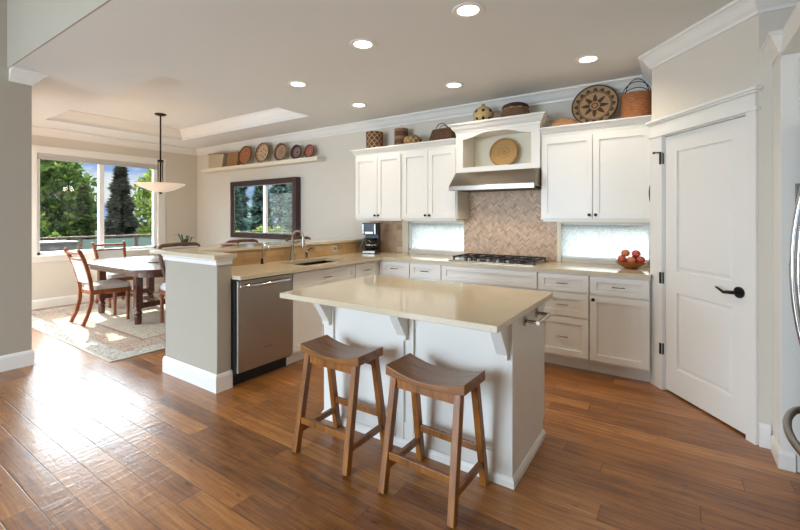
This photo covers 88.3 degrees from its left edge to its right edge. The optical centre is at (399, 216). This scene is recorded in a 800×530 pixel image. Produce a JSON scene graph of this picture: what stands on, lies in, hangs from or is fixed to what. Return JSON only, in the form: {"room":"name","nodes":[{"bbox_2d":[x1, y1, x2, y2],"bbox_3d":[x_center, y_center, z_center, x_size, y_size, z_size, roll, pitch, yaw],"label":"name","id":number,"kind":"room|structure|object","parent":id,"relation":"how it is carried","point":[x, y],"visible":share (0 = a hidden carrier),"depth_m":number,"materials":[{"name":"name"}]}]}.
{"room":"kitchen","nodes":[
{"label":"kitchen","id":0,"kind":"room"},
{"bbox_2d":[0,0,31,355],"bbox_3d":[-4.808,-0.460,2.014,0.150,3.700,4.590,0,0,34],"label":"wall","id":1,"kind":"structure","parent":0,"point":[15,98],"depth_m":3.78,"materials":[{"name":"beige paint"}]},
{"bbox_2d":[0,350,33,371],"bbox_3d":[-4.797,1.319,2.017,0.166,0.142,4.606,0,0,34],"label":"baseboard","id":2,"kind":"structure","parent":1,"relation":"attached to","point":[24,358],"depth_m":3.78,"materials":[{"name":"white wood"}]},
{"bbox_2d":[9,66,47,86],"bbox_3d":[-3.508,-1.292,3.867,0.245,0.115,0.255,0,0,34],"label":"trim","id":3,"kind":"structure","parent":1,"relation":"attached to","point":[17,75],"depth_m":3.80,"materials":[{"name":"white wood"}]},
{"bbox_2d":[7,0,110,68],"bbox_3d":[-0.877,-1.829,1.942,6.760,0.961,0.012,0,0,34],"label":"wall header","id":4,"kind":"structure","parent":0,"point":[31,24],"depth_m":3.28,"materials":[{"name":"beige paint"}]},
{"bbox_2d":[32,135,196,299],"bbox_3d":[-5.149,-0.110,6.855,0.150,3.000,3.590,0,0,34],"label":"wall","id":5,"kind":"structure","parent":0,"point":[51,279],"depth_m":7.57,"materials":[{"name":"paint"}]},
{"bbox_2d":[32,284,160,309],"bbox_3d":[-3.328,1.319,5.694,4.170,0.142,3.490,0,0,34],"label":"baseboard","id":6,"kind":"structure","parent":5,"relation":"attached to","point":[71,299],"depth_m":6.46,"materials":[{"name":"white wood"}]},
{"bbox_2d":[37,159,156,255],"bbox_3d":[-5.064,-0.195,6.991,0.080,1.560,1.750,0,0,34],"label":"window","id":7,"kind":"structure","parent":5,"relation":"in","point":[100,168],"depth_m":6.96,"materials":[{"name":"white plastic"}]},
{"bbox_2d":[37,153,156,169],"bbox_3d":[-5.015,-0.928,6.958,0.029,0.090,1.730,0,0,34],"label":"window blind","id":8,"kind":"object","parent":7,"relation":"attached to","point":[45,156],"visible":1,"depth_m":6.83,"materials":[{"name":"white fabric"}]},
{"bbox_2d":[32,144,166,262],"bbox_3d":[-4.965,-0.199,6.952,0.052,1.768,1.995,0,0,34],"label":"trim","id":9,"kind":"structure","parent":5,"relation":"attached to","point":[35,148],"depth_m":6.70,"materials":[{"name":"white wood"}]},
{"bbox_2d":[166,252,353,374],"bbox_3d":[-1.024,0.862,4.612,0.799,1.056,2.720,0,0,34],"label":"wall","id":10,"kind":"structure","parent":0,"point":[198,296],"depth_m":3.40,"materials":[{"name":"beige paint"}]},
{"bbox_2d":[161,254,232,265],"bbox_3d":[-1.029,0.359,4.601,0.843,0.048,2.744,0,0,34],"label":"trim","id":11,"kind":"structure","parent":10,"relation":"attached to","point":[216,262],"depth_m":3.37,"materials":[{"name":"white wood"}]},
{"bbox_2d":[162,356,232,393],"bbox_3d":[-1.027,1.319,4.604,0.827,0.142,2.736,0,0,34],"label":"baseboard","id":12,"kind":"structure","parent":10,"relation":"attached to","point":[214,383],"depth_m":3.38,"materials":[{"name":"white wood"}]},
{"bbox_2d":[150,237,364,259],"bbox_3d":[-1.114,0.317,4.649,1.030,0.032,2.758,0,0,34],"label":"countertop","id":13,"kind":"structure","parent":10,"relation":"on","point":[206,252],"depth_m":4.07,"materials":[{"name":"beige stone"}]},
{"bbox_2d":[219,242,238,245],"bbox_3d":[-1.811,0.283,4.355,0.126,0.034,0.246,0,0,34],"label":"serving platter","id":14,"kind":"object","parent":13,"relation":"on","point":[222,244],"visible":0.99,"depth_m":4.33,"materials":[{"name":"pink ceramic"}]},
{"bbox_2d":[223,241,364,265],"bbox_3d":[-1.137,0.405,4.757,0.012,0.138,2.565,0,0,34],"label":"backsplash","id":15,"kind":"structure","parent":10,"relation":"attached to","point":[275,254],"depth_m":4.60,"materials":[{"name":"tile"}]},
{"bbox_2d":[13,0,733,148],"bbox_3d":[-1.097,-1.500,4.288,9.740,0.300,3.640,0,0,34],"label":"ceiling","id":16,"kind":"structure","parent":0,"point":[191,62],"depth_m":3.44,"materials":[{"name":"paint"}]},
{"bbox_2d":[134,113,184,193],"bbox_3d":[-3.533,-0.927,6.078,0.656,1.184,0.656,0,0,34],"label":"pendant lamp","id":17,"kind":"object","parent":16,"relation":"hanging from","point":[160,186],"visible":1,"depth_m":5.99,"materials":[{"name":"white glass"}]},
{"bbox_2d":[51,107,301,137],"bbox_3d":[-3.062,-1.455,5.606,3.170,0.130,1.900,0,0,34],"label":"trim","id":18,"kind":"structure","parent":16,"relation":"attached to","point":[275,113],"depth_m":6.33,"materials":[{"name":"white paint"}]},
{"bbox_2d":[288,81,307,87],"bbox_3d":[-1.035,-1.347,4.181,0.204,0.005,0.204,0,0,34],"label":"recessed light","id":19,"kind":"object","parent":16,"relation":"in","point":[299,84],"visible":1,"depth_m":4.18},
{"bbox_2d":[351,103,366,107],"bbox_3d":[-0.494,-1.347,4.966,0.204,0.005,0.204,0,0,34],"label":"recessed light","id":20,"kind":"object","parent":16,"relation":"in","point":[358,105],"visible":1,"depth_m":4.97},
{"bbox_2d":[350,38,375,49],"bbox_3d":[-0.289,-1.347,3.215,0.204,0.005,0.204,0,0,34],"label":"recessed light","id":21,"kind":"object","parent":16,"relation":"in","point":[361,44],"visible":1,"depth_m":3.21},
{"bbox_2d":[444,82,463,88],"bbox_3d":[0.553,-1.347,4.213,0.204,0.005,0.204,0,0,34],"label":"recessed light","id":22,"kind":"object","parent":16,"relation":"in","point":[452,85],"visible":1,"depth_m":4.21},
{"bbox_2d":[452,2,483,17],"bbox_3d":[0.444,-1.347,2.687,0.204,0.005,0.204,0,0,34],"label":"recessed light","id":23,"kind":"object","parent":16,"relation":"in","point":[467,9],"visible":1,"depth_m":2.68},
{"bbox_2d":[575,54,600,63],"bbox_3d":[1.606,-1.347,3.520,0.204,0.005,0.204,0,0,34],"label":"recessed light","id":24,"kind":"object","parent":16,"relation":"in","point":[586,59],"visible":1,"depth_m":3.52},
{"bbox_2d":[0,292,799,529],"bbox_3d":[-2.387,1.450,2.365,9.740,0.120,8.270,0,0,34],"label":"floor","id":25,"kind":"structure","parent":0,"point":[88,441],"depth_m":2.33,"materials":[{"name":"brown wood"}]},
{"bbox_2d":[32,293,164,362],"bbox_3d":[-3.450,1.385,5.878,3.320,0.010,2.480,0,0,34],"label":"dining rug","id":26,"kind":"object","parent":25,"relation":"on","point":[109,337],"visible":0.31,"depth_m":5.05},
{"bbox_2d":[63,248,131,326],"bbox_3d":[-3.998,0.889,5.457,0.484,0.980,0.611,0,0,34],"label":"dining chair","id":27,"kind":"object","parent":26,"relation":"on","point":[80,266],"visible":1,"depth_m":5.36,"materials":[{"name":"brown wood"}]},
{"bbox_2d":[84,279,129,289],"bbox_3d":[-3.942,0.901,5.540,0.451,0.076,0.410,0,0,34],"label":"seat cushion","id":28,"kind":"object","parent":27,"relation":"on","point":[112,284],"depth_m":5.44,"materials":[{"name":"fabric"}]},
{"bbox_2d":[91,241,132,307],"bbox_3d":[-4.540,0.889,6.597,0.611,0.980,0.484,0,0,34],"label":"dining chair","id":29,"kind":"object","parent":26,"relation":"on","point":[113,252],"visible":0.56,"depth_m":6.61,"materials":[{"name":"white fabric"}]},
{"bbox_2d":[106,272,130,278],"bbox_3d":[-4.457,0.901,6.541,0.410,0.076,0.451,0,0,34],"label":"seat cushion","id":30,"kind":"object","parent":29,"relation":"on","point":[109,275],"depth_m":6.34,"materials":[{"name":"fabric"}]},
{"bbox_2d":[86,256,164,324],"bbox_3d":[-3.573,1.007,5.840,2.080,0.745,1.100,0,0,34],"label":"dining table","id":31,"kind":"object","parent":26,"relation":"on","point":[135,266],"visible":0.66,"depth_m":5.50,"materials":[{"name":"brown wood"}]},
{"bbox_2d":[145,256,158,262],"bbox_3d":[-3.467,0.594,5.817,0.230,0.080,0.228,0,0,34],"label":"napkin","id":32,"kind":"object","parent":31,"relation":"on","point":[154,259],"visible":0.83,"depth_m":5.76,"materials":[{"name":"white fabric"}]},
{"bbox_2d":[175,234,193,241],"bbox_3d":[-3.103,0.435,5.868,0.318,0.398,0.283,0,0,40],"label":"potted plant","id":33,"kind":"object","parent":31,"relation":"on","point":[187,237],"visible":0.34,"depth_m":5.89,"materials":[{"name":"green plant"}]},
{"bbox_2d":[159,284,164,322],"bbox_3d":[-2.783,0.889,5.291,0.484,0.980,0.611,0,0,-38],"label":"dining chair","id":34,"kind":"object","parent":26,"relation":"on","point":[161,291],"visible":0.1,"depth_m":5.37,"materials":[{"name":"brown wood"}]},
{"bbox_2d":[157,242,200,355],"bbox_3d":[-2.144,0.829,4.207,0.461,1.125,0.462,0,0,34],"label":"bar chair","id":35,"kind":"object","parent":25,"relation":"on","point":[182,244],"visible":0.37,"depth_m":4.14,"materials":[{"name":"wood"}]},
{"bbox_2d":[226,239,258,243],"bbox_3d":[-1.726,0.829,4.830,0.461,1.125,0.462,0,0,34],"label":"bar chair","id":36,"kind":"object","parent":25,"relation":"on","point":[249,241],"visible":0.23,"depth_m":4.95,"materials":[{"name":"brown wood"}]},
{"bbox_2d":[231,273,291,385],"bbox_3d":[-1.387,0.951,3.726,0.685,0.879,0.573,0,0,34],"label":"dishwasher","id":37,"kind":"object","parent":25,"relation":"on","point":[261,320],"visible":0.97,"depth_m":3.52,"materials":[{"name":"metal"}]},
{"bbox_2d":[285,236,310,240],"bbox_3d":[-1.236,0.829,5.561,0.461,1.125,0.462,0,0,34],"label":"bar chair","id":38,"kind":"object","parent":25,"relation":"on","point":[296,237],"visible":0.17,"depth_m":5.67,"materials":[{"name":"brown wood"}]},
{"bbox_2d":[286,264,354,364],"bbox_3d":[-0.988,0.950,4.352,0.652,0.880,0.904,0,0,34],"label":"base cabinet","id":39,"kind":"object","parent":25,"relation":"on","point":[307,324],"visible":0.4,"depth_m":4.00,"materials":[{"name":"white wood"}]},
{"bbox_2d":[292,335,385,475],"bbox_3d":[-0.352,1.079,2.476,0.456,0.620,0.395,0,0,34],"label":"stool","id":40,"kind":"object","parent":25,"relation":"on","point":[325,351],"visible":0.92,"depth_m":2.44,"materials":[{"name":"brown wood"}]},
{"bbox_2d":[355,261,374,277],"bbox_3d":[-0.634,0.950,4.879,0.652,0.880,0.364,0,0,34],"label":"base cabinet","id":41,"kind":"object","parent":25,"relation":"on","point":[364,269],"visible":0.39,"depth_m":4.71,"materials":[{"name":"white wood"}]},
{"bbox_2d":[375,260,381,275],"bbox_3d":[-0.342,0.950,5.338,0.655,0.880,0.715,0,0,34],"label":"base cabinet","id":42,"kind":"object","parent":25,"relation":"on","point":[378,264],"visible":0.02,"depth_m":4.94,"materials":[{"name":"white wood"}]},
{"bbox_2d":[231,251,650,279],"bbox_3d":[0.290,0.492,3.809,3.414,0.032,2.587,0,0,34],"label":"countertop","id":43,"kind":"structure","parent":42,"relation":"on","point":[256,270],"depth_m":4.04,"materials":[{"name":"beige stone"}]},
{"bbox_2d":[260,243,269,263],"bbox_3d":[-1.366,0.369,4.167,0.125,0.215,0.035,0,0,34],"label":"tap","id":44,"kind":"object","parent":43,"relation":"on","point":[262,262],"visible":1,"depth_m":4.18,"materials":[{"name":"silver metal"}]},
{"bbox_2d":[290,230,304,260],"bbox_3d":[-1.113,0.307,4.479,0.216,0.338,0.055,0,0,34],"label":"kitchen faucet","id":45,"kind":"object","parent":43,"relation":"on","point":[292,258],"visible":1,"depth_m":4.50,"materials":[{"name":"silver metal"}]},
{"bbox_2d":[305,247,312,258],"bbox_3d":[-1.034,0.409,4.658,0.090,0.133,0.044,0,0,-41],"label":"lever","id":46,"kind":"object","parent":43,"relation":"on","point":[306,252],"visible":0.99,"depth_m":4.63,"materials":[{"name":"silver metal"}]},
{"bbox_2d":[295,261,335,265],"bbox_3d":[-0.908,0.604,4.426,0.424,0.192,0.684,0,0,34],"label":"sink","id":47,"kind":"object","parent":43,"relation":"in","point":[316,262],"visible":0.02,"depth_m":4.69,"materials":[{"name":"black metal"}]},
{"bbox_2d":[359,223,379,253],"bbox_3d":[-0.403,0.276,5.465,0.292,0.399,0.255,0,0,12],"label":"coffee maker","id":48,"kind":"object","parent":43,"relation":"on","point":[371,231],"visible":1,"depth_m":5.36,"materials":[{"name":"black plastic"}]},
{"bbox_2d":[448,253,547,265],"bbox_3d":[1.050,0.452,4.438,0.920,0.048,0.520,0,0,34],"label":"gas cooktop","id":49,"kind":"object","parent":43,"relation":"in","point":[477,258],"visible":1,"depth_m":4.34,"materials":[{"name":"metal"}]},
{"bbox_2d":[615,260,646,268],"bbox_3d":[2.136,0.443,3.817,0.266,0.064,0.266,0,0,34],"label":"fruit bowl","id":50,"kind":"object","parent":43,"relation":"on","point":[635,265],"visible":0.83,"depth_m":3.74,"materials":[{"name":"brown wood"}]},
{"bbox_2d":[617,256,625,261],"bbox_3d":[2.054,0.387,3.812,0.074,0.073,0.073,0,0,34],"label":"apple","id":51,"kind":"object","parent":50,"relation":"in","point":[620,258],"visible":0.82,"depth_m":3.79,"materials":[{"name":"red plant"}]},
{"bbox_2d":[621,250,629,256],"bbox_3d":[2.092,0.330,3.823,0.074,0.073,0.073,0,0,34],"label":"peach","id":52,"kind":"object","parent":51,"relation":"on","point":[625,253],"visible":0.99,"depth_m":3.80,"materials":[{"name":"orange plant"}]},
{"bbox_2d":[627,257,635,262],"bbox_3d":[2.106,0.392,3.751,0.072,0.071,0.071,0,0,34],"label":"peach","id":53,"kind":"object","parent":50,"relation":"in","point":[629,259],"visible":0.82,"depth_m":3.73,"materials":[{"name":"orange plant"}]},
{"bbox_2d":[636,256,644,262],"bbox_3d":[2.188,0.385,3.746,0.074,0.073,0.073,0,0,34],"label":"apple","id":54,"kind":"object","parent":50,"relation":"in","point":[639,259],"visible":0.89,"depth_m":3.72,"materials":[{"name":"red plant"}]},
{"bbox_2d":[631,249,640,256],"bbox_3d":[2.172,0.333,3.791,0.074,0.073,0.073,0,0,34],"label":"apple","id":55,"kind":"object","parent":54,"relation":"on","point":[635,253],"visible":0.98,"depth_m":3.77,"materials":[{"name":"red plant"}]},
{"bbox_2d":[382,260,410,277],"bbox_3d":[0.107,0.950,5.051,0.398,0.880,0.652,0,0,34],"label":"base cabinet","id":56,"kind":"object","parent":25,"relation":"on","point":[391,268],"visible":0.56,"depth_m":4.80,"materials":[{"name":"white wood"}]},
{"bbox_2d":[410,262,441,280],"bbox_3d":[0.441,0.950,4.827,0.403,0.880,0.652,0,0,34],"label":"drawer","id":57,"kind":"object","parent":25,"relation":"on","point":[418,270],"visible":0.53,"depth_m":4.58,"materials":[{"name":"white wood"}]},
{"bbox_2d":[313,303,551,489],"bbox_3d":[0.184,0.950,2.661,1.430,0.881,0.775,0,0,34],"label":"kitchen island","id":58,"kind":"object","parent":25,"relation":"on","point":[511,358],"visible":0.45,"depth_m":2.37,"materials":[{"name":"white wood"}]},
{"bbox_2d":[280,275,552,332],"bbox_3d":[0.105,0.492,2.596,1.422,0.032,0.972,0,0,34],"label":"island countertop","id":59,"kind":"structure","parent":58,"relation":"on","point":[492,309],"depth_m":2.38,"materials":[{"name":"beige stone"}]},
{"bbox_2d":[378,353,488,528],"bbox_3d":[0.177,1.079,2.109,0.456,0.620,0.395,0,0,35],"label":"stool","id":60,"kind":"object","parent":25,"relation":"on","point":[408,372],"visible":1,"depth_m":2.07,"materials":[{"name":"brown wood"}]},
{"bbox_2d":[442,264,537,290],"bbox_3d":[1.037,0.950,4.427,1.028,0.880,0.651,0,0,34],"label":"base cabinet","id":61,"kind":"object","parent":25,"relation":"on","point":[474,275],"visible":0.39,"depth_m":4.16,"materials":[{"name":"white wood"}]},
{"bbox_2d":[538,271,590,370],"bbox_3d":[1.651,0.950,4.015,0.448,0.880,0.652,0,0,34],"label":"base cabinet","id":62,"kind":"object","parent":25,"relation":"on","point":[567,330],"visible":0.8,"depth_m":3.77,"materials":[{"name":"white wood"}]},
{"bbox_2d":[590,275,650,381],"bbox_3d":[2.030,0.950,3.761,0.460,0.880,0.652,0,0,34],"label":"base cabinet","id":63,"kind":"object","parent":25,"relation":"on","point":[620,307],"visible":0.98,"depth_m":3.52,"materials":[{"name":"white wood"}]},
{"bbox_2d":[760,0,799,472],"bbox_3d":[2.245,0.185,1.695,0.994,2.410,1.276,0,0,34],"label":"surround","id":64,"kind":"object","parent":25,"relation":"on","point":[781,48],"visible":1,"depth_m":2.27,"materials":[{"name":"white wood"}]},
{"bbox_2d":[782,183,799,455],"bbox_3d":[2.185,0.460,1.635,0.972,1.860,0.950,0,0,34],"label":"refrigerator","id":65,"kind":"object","parent":25,"relation":"on","point":[794,249],"visible":1,"depth_m":1.91,"materials":[{"name":"metal"}]},
{"bbox_2d":[197,88,651,266],"bbox_3d":[-0.125,-0.110,5.737,9.740,3.000,0.150,0,0,34],"label":"wall","id":66,"kind":"structure","parent":0,"point":[328,188],"depth_m":6.35,"materials":[{"name":"paint"}]},
{"bbox_2d":[201,156,325,172],"bbox_3d":[-2.474,-0.881,7.101,3.100,0.057,0.199,0,0,34],"label":"display shelf","id":67,"kind":"object","parent":66,"relation":"attached to","point":[314,159],"visible":1,"depth_m":6.84,"materials":[{"name":"white wood"}]},
{"bbox_2d":[208,153,226,167],"bbox_3d":[-3.405,-1.052,7.714,0.459,0.282,0.138,0,0,30],"label":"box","id":68,"kind":"object","parent":67,"relation":"on","point":[216,160],"visible":0.8,"depth_m":7.63,"materials":[{"name":"beige cardboard"}]},
{"bbox_2d":[226,151,239,165],"bbox_3d":[-3.033,-1.049,7.506,0.330,0.267,0.084,0,0,34],"label":"basket","id":69,"kind":"object","parent":67,"relation":"on","point":[232,157],"visible":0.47,"depth_m":7.46,"materials":[{"name":"brown wicker"}]},
{"bbox_2d":[238,146,250,164],"bbox_3d":[-2.714,-1.083,7.227,0.336,0.333,0.082,0,0,34],"label":"woven plate","id":70,"kind":"object","parent":67,"relation":"on","point":[245,152],"visible":0.99,"depth_m":7.25,"materials":[{"name":"brown wicker"}]},
{"bbox_2d":[255,142,268,162],"bbox_3d":[-2.324,-1.089,6.965,0.348,0.345,0.083,0,0,33],"label":"woven plate","id":71,"kind":"object","parent":67,"relation":"on","point":[262,151],"visible":1,"depth_m":6.99,"materials":[{"name":"beige wicker"}]},
{"bbox_2d":[273,143,285,160],"bbox_3d":[-1.953,-1.065,6.729,0.300,0.297,0.078,0,0,33],"label":"woven plate","id":72,"kind":"object","parent":67,"relation":"on","point":[279,153],"visible":0.98,"depth_m":6.75,"materials":[{"name":"brown wicker"}]},
{"bbox_2d":[290,145,300,158],"bbox_3d":[-1.645,-1.034,6.541,0.236,0.234,0.070,0,0,34],"label":"woven plate","id":73,"kind":"object","parent":67,"relation":"on","point":[295,152],"visible":0.98,"depth_m":6.56,"materials":[{"name":"wicker"}]},
{"bbox_2d":[304,144,313,156],"bbox_3d":[-1.401,-1.021,6.384,0.210,0.208,0.067,0,0,34],"label":"woven plate","id":74,"kind":"object","parent":67,"relation":"on","point":[309,149],"visible":0.93,"depth_m":6.40,"materials":[{"name":"wicker"}]},
{"bbox_2d":[230,177,300,239],"bbox_3d":[-2.363,-0.135,7.116,1.810,1.010,0.104,0,0,36],"label":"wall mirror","id":75,"kind":"object","parent":66,"relation":"attached to","point":[265,208],"visible":0.87,"depth_m":7.01,"materials":[{"name":"brown wood"}]},
{"bbox_2d":[349,144,401,220],"bbox_3d":[-0.234,-0.425,5.486,0.816,0.945,0.387,0,0,34],"label":"upper cabinet","id":76,"kind":"object","parent":66,"relation":"attached to","point":[378,169],"visible":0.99,"depth_m":5.32,"materials":[{"name":"white wood"}]},
{"bbox_2d":[366,131,382,147],"bbox_3d":[-0.345,-1.021,5.590,0.236,0.245,0.236,0,0,34],"label":"basket","id":77,"kind":"object","parent":76,"relation":"on","point":[373,138],"visible":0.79,"depth_m":5.49,"materials":[{"name":"brown wicker"}]},
{"bbox_2d":[394,125,408,144],"bbox_3d":[0.019,-1.050,5.370,0.190,0.302,0.190,0,0,34],"label":"basket","id":78,"kind":"object","parent":76,"relation":"on","point":[400,134],"visible":0.75,"depth_m":5.29,"materials":[{"name":"brown wicker"}]},
{"bbox_2d":[370,221,401,251],"bbox_3d":[-0.191,0.252,5.684,0.546,0.444,0.012,0,0,34],"label":"backsplash","id":79,"kind":"structure","parent":66,"relation":"attached to","point":[390,231],"depth_m":5.64,"materials":[{"name":"tile"}]},
{"bbox_2d":[400,138,468,220],"bbox_3d":[0.419,-0.425,5.048,0.757,0.945,0.387,0,0,34],"label":"upper cabinet","id":80,"kind":"object","parent":66,"relation":"attached to","point":[428,167],"visible":0.96,"depth_m":4.90,"materials":[{"name":"white wood"}]},
{"bbox_2d":[403,135,421,143],"bbox_3d":[0.160,-0.963,5.167,0.236,0.128,0.236,0,0,34],"label":"round basket","id":81,"kind":"object","parent":80,"relation":"on","point":[410,138],"visible":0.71,"depth_m":5.08,"materials":[{"name":"beige wicker"}]},
{"bbox_2d":[429,123,455,140],"bbox_3d":[0.515,-1.019,5.013,0.342,0.241,0.137,0,0,34],"label":"basket","id":82,"kind":"object","parent":80,"relation":"on","point":[443,133],"visible":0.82,"depth_m":4.95,"materials":[{"name":"brown wicker"}]},
{"bbox_2d":[410,222,463,251],"bbox_3d":[0.478,0.250,5.309,0.810,0.370,0.050,0,0,34],"label":"window","id":83,"kind":"structure","parent":66,"relation":"in","point":[431,236],"depth_m":5.30,"materials":[{"name":"white glass"}]},
{"bbox_2d":[448,111,548,172],"bbox_3d":[1.109,-0.774,4.554,1.071,0.548,0.437,0,0,34],"label":"upper cabinet","id":84,"kind":"object","parent":66,"relation":"attached to","point":[474,139],"visible":0.89,"depth_m":4.56,"materials":[{"name":"white wood"}]},
{"bbox_2d":[473,104,493,120],"bbox_3d":[0.934,-1.156,4.624,0.230,0.215,0.230,0,0,34],"label":"basket","id":85,"kind":"object","parent":84,"relation":"on","point":[483,112],"visible":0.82,"depth_m":4.54,"materials":[{"name":"beige wicker"}]},
{"bbox_2d":[449,168,540,191],"bbox_3d":[1.069,-0.392,4.491,0.928,0.212,0.530,0,0,34],"label":"range hood","id":86,"kind":"object","parent":84,"relation":"attached to","point":[529,178],"visible":0.94,"depth_m":4.30,"materials":[{"name":"metal"}]},
{"bbox_2d":[489,138,517,164],"bbox_3d":[1.166,-0.724,4.628,0.330,0.328,0.072,0,0,33],"label":"plate","id":87,"kind":"object","parent":84,"relation":"in","point":[504,151],"visible":0.89,"depth_m":4.64,"materials":[{"name":"beige wicker"}]},
{"bbox_2d":[501,102,529,116],"bbox_3d":[1.244,-1.135,4.440,0.310,0.172,0.310,0,0,34],"label":"lidded basket","id":88,"kind":"object","parent":84,"relation":"on","point":[513,108],"visible":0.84,"depth_m":4.32,"materials":[{"name":"brown wicker"}]},
{"bbox_2d":[464,190,556,260],"bbox_3d":[1.236,0.082,4.726,1.087,0.784,0.014,0,0,34],"label":"backsplash","id":89,"kind":"structure","parent":66,"relation":"attached to","point":[499,222],"depth_m":4.70,"materials":[{"name":"tile"}]},
{"bbox_2d":[402,219,649,261],"bbox_3d":[1.216,0.252,4.737,2.847,0.448,0.022,0,0,34],"label":"trim","id":90,"kind":"structure","parent":66,"relation":"attached to","point":[404,223],"depth_m":4.41,"materials":[{"name":"white wood"}]},
{"bbox_2d":[539,115,651,221],"bbox_3d":[1.917,-0.425,4.043,0.972,0.945,0.387,0,0,34],"label":"upper cabinet","id":91,"kind":"object","parent":66,"relation":"attached to","point":[596,171],"visible":0.91,"depth_m":3.89,"materials":[{"name":"white wood"}]},
{"bbox_2d":[550,118,576,126],"bbox_3d":[1.675,-0.953,4.211,0.280,0.108,0.280,0,0,34],"label":"basket","id":92,"kind":"object","parent":91,"relation":"on","point":[561,121],"visible":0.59,"depth_m":4.10,"materials":[{"name":"brown wicker"}]},
{"bbox_2d":[571,85,618,122],"bbox_3d":[1.932,-1.115,4.092,0.430,0.417,0.124,0,0,33],"label":"plate","id":93,"kind":"object","parent":91,"relation":"on","point":[593,103],"visible":0.9,"depth_m":4.11,"materials":[{"name":"beige wicker"}]},
{"bbox_2d":[621,78,651,117],"bbox_3d":[2.216,-1.105,3.860,0.255,0.414,0.255,0,0,34],"label":"basket","id":94,"kind":"object","parent":91,"relation":"on","point":[635,103],"visible":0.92,"depth_m":3.76,"materials":[{"name":"brown wicker"}]},
{"bbox_2d":[561,223,649,261],"bbox_3d":[2.083,0.250,4.232,0.845,0.370,0.050,0,0,34],"label":"window","id":95,"kind":"structure","parent":66,"relation":"in","point":[603,241],"depth_m":4.22,"materials":[{"name":"white glass"}]},
{"bbox_2d":[652,6,795,444],"bbox_3d":[2.450,-0.110,2.857,0.713,3.000,2.069,0,0,-17],"label":"wall","id":96,"kind":"structure","parent":0,"point":[732,61],"depth_m":2.51,"materials":[{"name":"paint"}]},
{"bbox_2d":[32,0,798,155],"bbox_3d":[-1.139,-1.292,4.226,9.440,0.115,3.490,0,0,34],"label":"trim","id":97,"kind":"structure","parent":96,"relation":"attached to","point":[736,12],"depth_m":4.52,"materials":[{"name":"white wood"}]},
{"bbox_2d":[653,116,745,433],"bbox_3d":[2.144,0.368,2.973,0.116,2.016,0.788,0,0,-5],"label":"door","id":98,"kind":"structure","parent":96,"relation":"in","point":[705,167],"depth_m":2.91,"materials":[{"name":"white wood"}]},
{"bbox_2d":[645,86,761,444],"bbox_3d":[2.163,0.299,2.981,0.126,2.182,0.994,0,0,-4],"label":"trim","id":99,"kind":"structure","parent":96,"relation":"attached to","point":[744,101],"depth_m":2.73,"materials":[{"name":"white wood"}]},
{"bbox_2d":[759,422,770,448],"bbox_3d":[2.201,1.319,2.485,0.053,0.142,0.016,0,0,34],"label":"baseboard","id":100,"kind":"structure","parent":96,"relation":"attached to","point":[764,429],"depth_m":2.48,"materials":[{"name":"white wood"}]},
{"bbox_3d":[-6.201,2.070,8.976,3.940,1.240,10.000,0,0,34],"label":"floor","id":101,"kind":"structure","parent":0,"visible":0},
{"bbox_2d":[40,240,79,251],"bbox_3d":[-7.631,0.985,8.550,0.860,0.930,1.360,0,0,34],"label":"storage box","id":102,"kind":"object","parent":101,"relation":"on","point":[51,245],"visible":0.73,"depth_m":8.62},
{"bbox_2d":[40,234,151,249],"bbox_3d":[-7.755,0.960,10.017,0.080,0.980,10.000,0,0,34],"label":"deck railing","id":103,"kind":"object","parent":101,"relation":"on","point":[137,241],"visible":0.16,"depth_m":10.62,"materials":[{"name":"green glass"}]},
{"label":"outside","id":104,"kind":"structure","parent":0,"visible":0},
{"bbox_3d":[-28.597,2.740,22.190,47.780,0.100,85.000,0,0,34],"label":"ground","id":105,"kind":"structure","parent":104,"visible":0},
{"bbox_2d":[40,212,60,240],"bbox_3d":[-14.122,0.911,14.804,3.004,3.592,3.114,0,0,34],"label":"tree","id":106,"kind":"object","parent":105,"relation":"on","point":[43,232],"visible":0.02,"depth_m":15.22,"materials":[{"name":"green plant"}]},
{"bbox_2d":[40,159,96,240],"bbox_3d":[-18.318,-0.416,21.217,5.011,6.972,5.095,0,0,34],"label":"tree","id":107,"kind":"object","parent":105,"relation":"on","point":[56,177],"visible":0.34,"depth_m":20.63,"materials":[{"name":"green plant"}]},
{"bbox_2d":[66,183,96,239],"bbox_3d":[-13.204,0.623,17.118,1.968,4.135,1.826,0,0,34],"label":"conifer","id":108,"kind":"object","parent":105,"relation":"on","point":[82,215],"visible":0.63,"depth_m":17.00,"materials":[{"name":"green plant"}]},
{"bbox_2d":[96,166,142,238],"bbox_3d":[-13.588,0.020,20.108,2.733,5.341,2.749,0,0,34],"label":"conifer","id":109,"kind":"object","parent":105,"relation":"on","point":[120,206],"visible":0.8,"depth_m":19.81,"materials":[{"name":"green plant"}]},
{"bbox_2d":[132,169,151,236],"bbox_3d":[-16.166,-0.405,28.029,3.932,6.643,3.925,0,0,38],"label":"tree","id":110,"kind":"object","parent":105,"relation":"on","point":[144,193],"visible":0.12,"depth_m":26.89,"materials":[{"name":"green plant"}]},
{"bbox_2d":[143,195,151,236],"bbox_3d":[-11.129,0.423,20.183,2.527,4.566,2.662,0,0,-12],"label":"tree","id":111,"kind":"object","parent":105,"relation":"on","point":[148,229],"visible":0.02,"depth_m":19.56,"materials":[{"name":"green plant"}]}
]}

